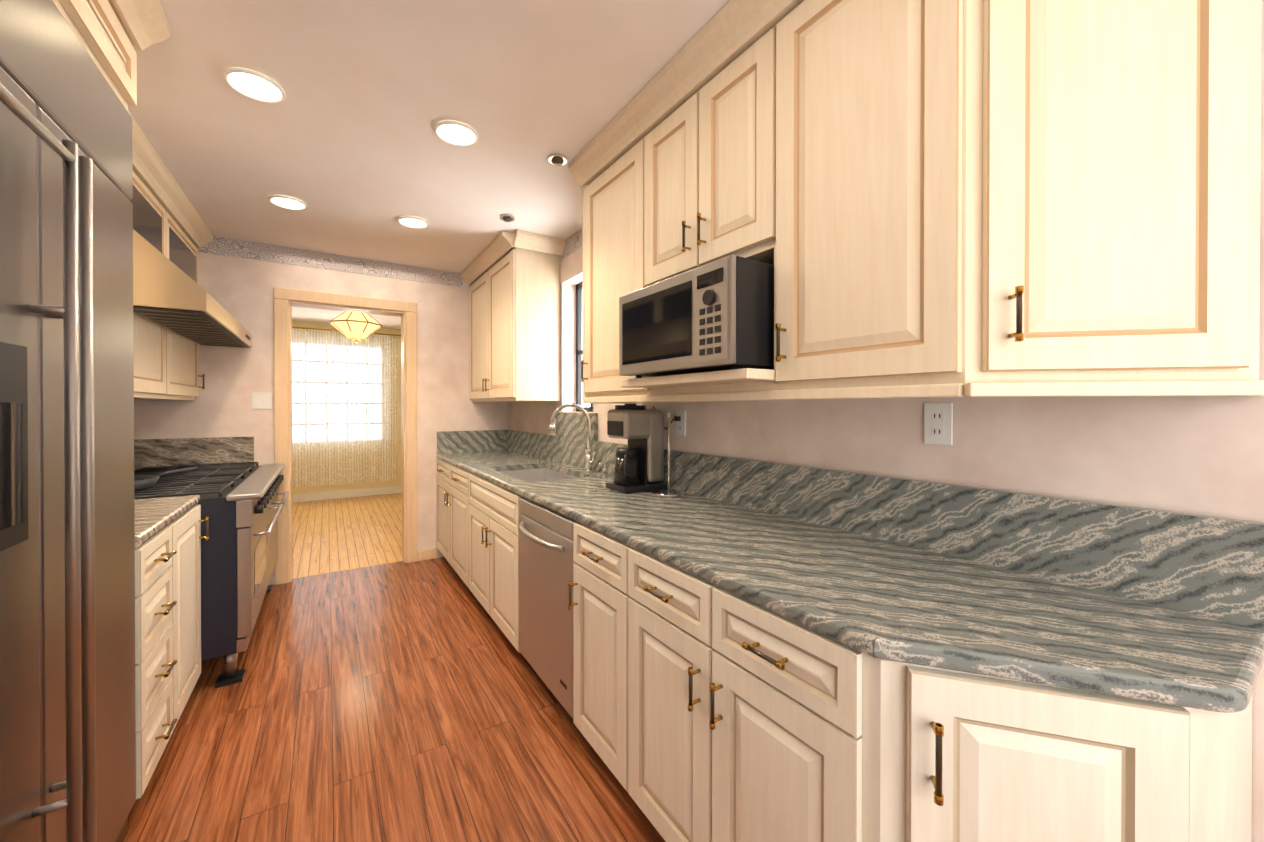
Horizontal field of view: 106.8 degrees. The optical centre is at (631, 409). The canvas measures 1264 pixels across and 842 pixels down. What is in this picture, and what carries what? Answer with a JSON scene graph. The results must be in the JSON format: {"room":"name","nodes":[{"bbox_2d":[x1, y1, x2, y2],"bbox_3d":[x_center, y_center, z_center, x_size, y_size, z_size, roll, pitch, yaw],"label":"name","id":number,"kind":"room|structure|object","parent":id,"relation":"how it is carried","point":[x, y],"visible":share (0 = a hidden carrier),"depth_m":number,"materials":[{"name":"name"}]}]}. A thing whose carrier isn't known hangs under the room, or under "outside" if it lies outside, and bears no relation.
{"room":"kitchen","nodes":[
{"label":"kitchen","id":0,"kind":"room"},
{"bbox_2d":[134,236,507,584],"bbox_3d":[-2.288,0.038,3.833,2.553,2.527,0.150,0,0,-33],"label":"wall","id":1,"kind":"structure","parent":0,"point":[240,290],"depth_m":3.50,"materials":[{"name":"paint"}]},
{"bbox_2d":[251,393,271,408],"bbox_3d":[-2.724,-0.067,3.454,0.120,0.120,0.009,0,0,-33],"label":"switch plate","id":2,"kind":"object","parent":1,"relation":"attached to","point":[261,400],"visible":1,"depth_m":3.45,"materials":[{"name":"white plastic"}]},
{"bbox_2d":[198,236,461,286],"bbox_3d":[-2.271,-1.162,3.745,1.773,0.123,0.003,0,0,-33],"label":"trim","id":3,"kind":"structure","parent":1,"relation":"attached to","point":[249,250],"depth_m":3.66,"materials":[{"name":"paper"}]},
{"bbox_2d":[274,287,416,584],"bbox_3d":[-2.250,0.194,3.756,0.976,2.215,0.019,0,0,-33],"label":"door frame","id":4,"kind":"structure","parent":1,"relation":"attached to","point":[282,296],"depth_m":3.60,"materials":[{"name":"brown wood"}]},
{"bbox_2d":[288,300,405,581],"bbox_3d":[-2.301,0.236,3.836,0.806,2.130,0.171,0,0,-33],"label":"lining","id":5,"kind":"object","parent":1,"relation":"attached to","point":[291,304],"visible":1,"depth_m":3.81,"materials":[{"name":"brown wood"}]},
{"bbox_2d":[418,549,436,560],"bbox_3d":[-1.774,1.258,4.073,0.157,0.085,0.013,0,0,-33],"label":"baseboard","id":6,"kind":"structure","parent":1,"relation":"attached to","point":[427,554],"depth_m":4.07,"materials":[{"name":"brown wood"}]},
{"bbox_2d":[292,321,401,494],"bbox_3d":[-4.337,0.022,6.857,4.500,2.527,0.150,0,0,-33],"label":"wall","id":7,"kind":"structure","parent":0,"point":[335,487],"depth_m":7.00,"materials":[{"name":"beige paint"}]},
{"bbox_2d":[292,340,384,445],"bbox_3d":[-4.424,-0.244,6.806,1.500,1.500,0.040,0,0,-33],"label":"dining room window","id":8,"kind":"structure","parent":7,"relation":"in","point":[345,383],"depth_m":6.93,"materials":[{"name":"white"}]},
{"bbox_2d":[292,327,400,487],"bbox_3d":[-4.326,-0.038,6.655,2.000,2.210,0.059,0,0,-33],"label":"lace curtain","id":9,"kind":"object","parent":7,"relation":"hanging from","point":[348,447],"visible":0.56,"depth_m":6.74,"materials":[{"name":"white fabric"}]},
{"bbox_2d":[293,486,401,502],"bbox_3d":[-4.289,1.231,6.790,4.200,0.110,0.023,0,0,-33],"label":"baseboard","id":10,"kind":"structure","parent":7,"relation":"attached to","point":[343,494],"depth_m":6.84,"materials":[{"name":"white wood"}]},
{"bbox_2d":[123,493,665,841],"bbox_3d":[-1.688,1.357,2.772,4.600,0.100,10.000,0,0,-33],"label":"floor","id":11,"kind":"structure","parent":0,"point":[402,701],"depth_m":1.93,"materials":[{"name":"brown wood"}]},
{"bbox_2d":[0,0,135,841],"bbox_3d":[-1.437,0.208,0.796,0.674,2.213,1.220,0,0,-33],"label":"refrigerator","id":12,"kind":"object","parent":11,"relation":"on","point":[67,672],"visible":1,"depth_m":1.01,"materials":[{"name":"silver metal"}]},
{"bbox_2d":[134,495,209,798],"bbox_3d":[-2.005,0.756,1.658,0.656,1.108,0.832,0,0,-33],"label":"base cabinet","id":13,"kind":"object","parent":11,"relation":"on","point":[167,533],"visible":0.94,"depth_m":1.69,"materials":[{"name":"brown wood"}]},
{"bbox_2d":[134,462,288,687],"bbox_3d":[-2.521,0.824,2.683,0.837,0.963,1.446,0,0,-33],"label":"range","id":14,"kind":"object","parent":11,"relation":"on","point":[240,507],"visible":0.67,"depth_m":2.25,"materials":[{"name":"black metal"}]},
{"bbox_2d":[134,466,198,489],"bbox_3d":[-2.447,0.345,2.327,0.389,0.066,0.389,0,0,-33],"label":"skillet","id":15,"kind":"object","parent":14,"relation":"on","point":[144,481],"visible":0.4,"depth_m":2.38,"materials":[{"name":"grey metal"}]},
{"bbox_2d":[436,456,483,586],"bbox_3d":[-1.151,0.861,3.811,0.619,0.877,1.124,0,0,-33],"label":"base cabinet","id":16,"kind":"object","parent":11,"relation":"on","point":[455,486],"depth_m":3.51,"materials":[{"name":"brown wood"}]},
{"bbox_2d":[468,500,519,652],"bbox_3d":[-0.575,0.965,2.922,0.619,0.679,0.996,0,0,-33],"label":"base cabinet","id":17,"kind":"object","parent":11,"relation":"on","point":[493,535],"depth_m":2.66,"materials":[{"name":"brown wood"}]},
{"bbox_2d":[519,497,576,718],"bbox_3d":[-0.172,0.870,2.222,0.657,0.874,0.610,0,0,-33],"label":"dishwasher","id":18,"kind":"object","parent":11,"relation":"on","point":[546,562],"visible":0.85,"depth_m":2.02,"materials":[{"name":"silver metal"}]},
{"bbox_2d":[568,516,619,781],"bbox_3d":[0.138,0.871,1.821,0.619,0.877,0.394,0,0,-33],"label":"base cabinet","id":19,"kind":"object","parent":11,"relation":"on","point":[596,554],"depth_m":1.65,"materials":[{"name":"brown wood"}]},
{"bbox_2d":[620,540,867,841],"bbox_3d":[0.454,0.874,1.332,0.619,0.877,0.770,0,0,-33],"label":"base cabinet","id":20,"kind":"object","parent":11,"relation":"on","point":[774,652],"depth_m":1.11,"materials":[{"name":"brown wood"}]},
{"bbox_2d":[436,448,1263,819],"bbox_3d":[-0.277,0.407,2.483,0.642,0.038,4.300,0,0,-33],"label":"countertop","id":21,"kind":"structure","parent":20,"relation":"on","point":[1158,697],"depth_m":0.85,"materials":[{"name":"grey stone"}]},
{"bbox_2d":[549,403,595,471],"bbox_3d":[-0.365,0.172,2.911,0.233,0.426,0.228,0,0,-33],"label":"faucet","id":22,"kind":"object","parent":21,"relation":"on","point":[589,459],"visible":1,"depth_m":2.91,"materials":[{"name":"silver metal"}]},
{"bbox_2d":[599,463,607,476],"bbox_3d":[-0.166,0.347,2.716,0.053,0.078,0.034,0,0,-33],"label":"soap dispenser","id":23,"kind":"object","parent":21,"relation":"on","point":[604,471],"visible":1,"depth_m":2.71,"materials":[{"name":"silver metal"}]},
{"bbox_2d":[606,404,665,493],"bbox_3d":[0.019,0.179,2.311,0.240,0.418,0.190,0,0,-33],"label":"coffee maker","id":24,"kind":"object","parent":21,"relation":"on","point":[639,463],"visible":1,"depth_m":2.25,"materials":[{"name":"black plastic"}]},
{"bbox_2d":[652,406,680,429],"bbox_3d":[0.144,0.119,2.364,0.044,0.279,0.272,0,0,-33],"label":"cord","id":25,"kind":"object","parent":24,"relation":"attached to","point":[677,418],"visible":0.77,"depth_m":2.26,"materials":[{"name":"black plastic"}]},
{"bbox_2d":[653,412,685,497],"bbox_3d":[0.171,0.199,2.159,0.150,0.380,0.150,0,0,-33],"label":"paper towel holder","id":26,"kind":"object","parent":21,"relation":"on","point":[669,492],"visible":0.98,"depth_m":2.15,"materials":[{"name":"silver metal"}]},
{"bbox_2d":[868,660,1251,841],"bbox_3d":[0.786,0.876,0.862,0.622,0.877,0.380,0,0,-33],"label":"base cabinet","id":27,"kind":"object","parent":11,"relation":"on","point":[940,769],"depth_m":0.76,"materials":[{"name":"brown wood"}]},
{"bbox_2d":[128,0,729,328],"bbox_3d":[-1.688,-1.280,2.759,4.600,0.120,10.000,0,0,-33],"label":"ceiling","id":28,"kind":"structure","parent":0,"point":[350,149],"depth_m":1.91,"materials":[{"name":"paint"}]},
{"bbox_2d":[223,68,285,102],"bbox_3d":[-1.404,-1.206,1.751,0.185,0.015,0.185,0,0,-33],"label":"recessed light","id":29,"kind":"object","parent":28,"relation":"in","point":[254,85],"visible":1,"depth_m":1.75,"materials":[{"name":"white"}]},
{"bbox_2d":[268,195,306,209],"bbox_3d":[-2.015,-1.211,2.749,0.185,0.015,0.185,0,0,-33],"label":"recessed light","id":30,"kind":"object","parent":28,"relation":"in","point":[287,202],"visible":1,"depth_m":2.75,"materials":[{"name":"white"}]},
{"bbox_2d":[330,312,381,342],"bbox_3d":[-3.159,-1.000,5.382,0.512,0.466,0.512,0,0,-33],"label":"chandelier","id":31,"kind":"object","parent":28,"relation":"hanging from","point":[355,327],"visible":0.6,"depth_m":5.25,"materials":[{"name":"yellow glass"}]},
{"bbox_2d":[397,216,428,228],"bbox_3d":[-1.418,-1.213,3.041,0.185,0.015,0.185,0,0,-33],"label":"recessed light","id":32,"kind":"object","parent":28,"relation":"in","point":[412,222],"visible":1,"depth_m":3.04,"materials":[{"name":"white"}]},
{"bbox_2d":[434,120,478,146],"bbox_3d":[-0.768,-1.208,2.056,0.185,0.015,0.185,0,0,-33],"label":"recessed light","id":33,"kind":"object","parent":28,"relation":"in","point":[455,133],"visible":0.98,"depth_m":2.06,"materials":[{"name":"white"}]},
{"bbox_2d":[500,214,514,221],"bbox_3d":[-0.789,-1.206,2.972,0.090,0.030,0.090,0,0,-33],"label":"recessed light","id":34,"kind":"object","parent":28,"relation":"in","point":[507,218],"visible":1,"depth_m":2.95,"materials":[{"name":"silver metal"}]},
{"bbox_2d":[548,153,566,165],"bbox_3d":[-0.360,-1.203,2.272,0.090,0.030,0.090,0,0,-33],"label":"recessed light","id":35,"kind":"object","parent":28,"relation":"in","point":[556,159],"visible":0.98,"depth_m":2.25,"materials":[{"name":"silver metal"}]},
{"bbox_2d":[484,480,519,519],"bbox_3d":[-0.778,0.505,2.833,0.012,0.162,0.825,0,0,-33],"label":"drawer front","id":36,"kind":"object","parent":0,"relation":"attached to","point":[497,495],"depth_m":2.56,"materials":[{"name":"beige wood"}]},
{"bbox_2d":[508,0,1263,841],"bbox_3d":[0.525,0.047,2.022,0.200,2.527,5.947,0,0,-33],"label":"wall","id":37,"kind":"structure","parent":0,"point":[1194,454],"depth_m":1.15,"materials":[{"name":"paint"}]},
{"bbox_2d":[468,244,562,401],"bbox_3d":[-1.004,-0.604,3.857,0.353,1.069,1.194,0,0,-33],"label":"upper cabinet","id":38,"kind":"object","parent":37,"relation":"attached to","point":[514,307],"depth_m":3.40,"materials":[{"name":"brown wood"}]},
{"bbox_2d":[561,229,581,259],"bbox_3d":[-0.236,-1.158,3.002,0.003,0.123,1.050,0,0,-33],"label":"trim","id":39,"kind":"structure","parent":37,"relation":"attached to","point":[573,243],"depth_m":3.28,"materials":[{"name":"paper"}]},
{"bbox_2d":[576,282,593,411],"bbox_3d":[-0.273,-0.456,3.297,0.030,0.940,0.480,0,0,-33],"label":"kitchen window","id":40,"kind":"structure","parent":37,"relation":"in","point":[579,352],"depth_m":3.47,"materials":[{"name":"grey"}]},
{"bbox_2d":[580,124,715,399],"bbox_3d":[0.049,-0.596,2.235,0.358,1.069,0.548,0,0,-33],"label":"upper cabinet","id":41,"kind":"object","parent":37,"relation":"attached to","point":[613,192],"depth_m":2.11,"materials":[{"name":"brown wood"}]},
{"bbox_2d":[619,255,773,377],"bbox_3d":[0.301,-0.276,1.674,0.472,0.315,0.600,0,0,-33],"label":"microwave","id":42,"kind":"object","parent":41,"relation":"on","point":[717,315],"visible":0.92,"depth_m":1.40,"materials":[{"name":"silver plastic"}]},
{"bbox_2d":[676,411,685,434],"bbox_3d":[0.234,0.064,2.277,0.008,0.116,0.072,0,0,-33],"label":"electrical outlet","id":43,"kind":"object","parent":37,"relation":"attached to","point":[681,427],"visible":0.94,"depth_m":2.26,"materials":[{"name":"white plastic"}]},
{"bbox_2d":[644,8,775,286],"bbox_3d":[0.376,-0.803,1.724,0.353,0.649,0.665,0,0,-33],"label":"upper cabinet","id":44,"kind":"object","parent":37,"relation":"attached to","point":[710,151],"depth_m":1.55,"materials":[{"name":"brown wood"}]},
{"bbox_2d":[437,430,1263,627],"bbox_3d":[-0.275,0.393,2.484,0.637,0.390,4.300,0,0,-33],"label":"backsplash","id":45,"kind":"structure","parent":37,"relation":"attached to","point":[1206,565],"depth_m":1.17,"materials":[{"name":"grey stone"}]},
{"bbox_2d":[768,0,995,395],"bbox_3d":[0.685,-0.591,1.248,0.353,1.069,0.472,0,0,-33],"label":"upper cabinet","id":46,"kind":"object","parent":37,"relation":"attached to","point":[869,258],"depth_m":1.11,"materials":[{"name":"brown wood"}]},
{"bbox_2d":[924,403,952,444],"bbox_3d":[0.857,0.039,1.315,0.008,0.116,0.072,0,0,-33],"label":"electrical outlet","id":47,"kind":"object","parent":37,"relation":"attached to","point":[938,423],"visible":1,"depth_m":1.31,"materials":[{"name":"white plastic"}]},
{"bbox_2d":[968,0,1263,391],"bbox_3d":[0.917,-0.632,0.913,0.337,1.154,0.343,0,0,-33],"label":"upper cabinet","id":48,"kind":"object","parent":37,"relation":"attached to","point":[982,198],"depth_m":0.89,"materials":[{"name":"brown wood"}]},
{"bbox_3d":[-1.765,0.054,0.539,0.150,2.527,5.947,0,0,-33],"label":"wall","id":49,"kind":"structure","parent":0,"visible":0},
{"bbox_2d":[53,0,170,110],"bbox_3d":[-1.428,-1.060,0.795,0.695,0.298,1.220,0,0,-33],"label":"upper cabinet","id":50,"kind":"object","parent":49,"relation":"attached to","point":[110,34],"visible":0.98,"depth_m":1.32,"materials":[{"name":"brown wood"}]},
{"bbox_2d":[129,159,171,399],"bbox_3d":[-2.523,-0.596,2.184,0.352,1.069,0.787,0,0,-33],"label":"upper cabinet","id":51,"kind":"object","parent":49,"relation":"attached to","point":[169,224],"depth_m":2.40,"materials":[{"name":"brown wood"}]},
{"bbox_2d":[133,229,251,347],"bbox_3d":[-2.447,-0.625,2.676,0.288,0.372,1.522,0,0,-33],"label":"range hood","id":52,"kind":"object","parent":51,"relation":"attached to","point":[169,294],"visible":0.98,"depth_m":2.08,"materials":[{"name":"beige metal"}]},
{"bbox_2d":[172,211,203,399],"bbox_3d":[-2.949,-0.599,2.842,0.352,1.069,0.782,0,0,-33],"label":"upper cabinet","id":53,"kind":"object","parent":49,"relation":"attached to","point":[185,352],"depth_m":2.95,"materials":[{"name":"brown wood"}]},
{"bbox_2d":[134,436,253,467],"bbox_3d":[-2.635,0.302,2.632,0.657,0.210,1.484,0,0,-33],"label":"backsplash","id":54,"kind":"structure","parent":49,"relation":"attached to","point":[176,452],"depth_m":3.24,"materials":[{"name":"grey stone"}]},
{"label":"outside","id":55,"kind":"structure","parent":0,"visible":0},
{"bbox_2d":[292,343,589,441],"bbox_3d":[-2.747,-0.133,4.551,3.463,2.900,6.470,0,0,-33],"label":"glow","id":56,"kind":"structure","parent":55,"point":[588,404],"depth_m":7.23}
]}

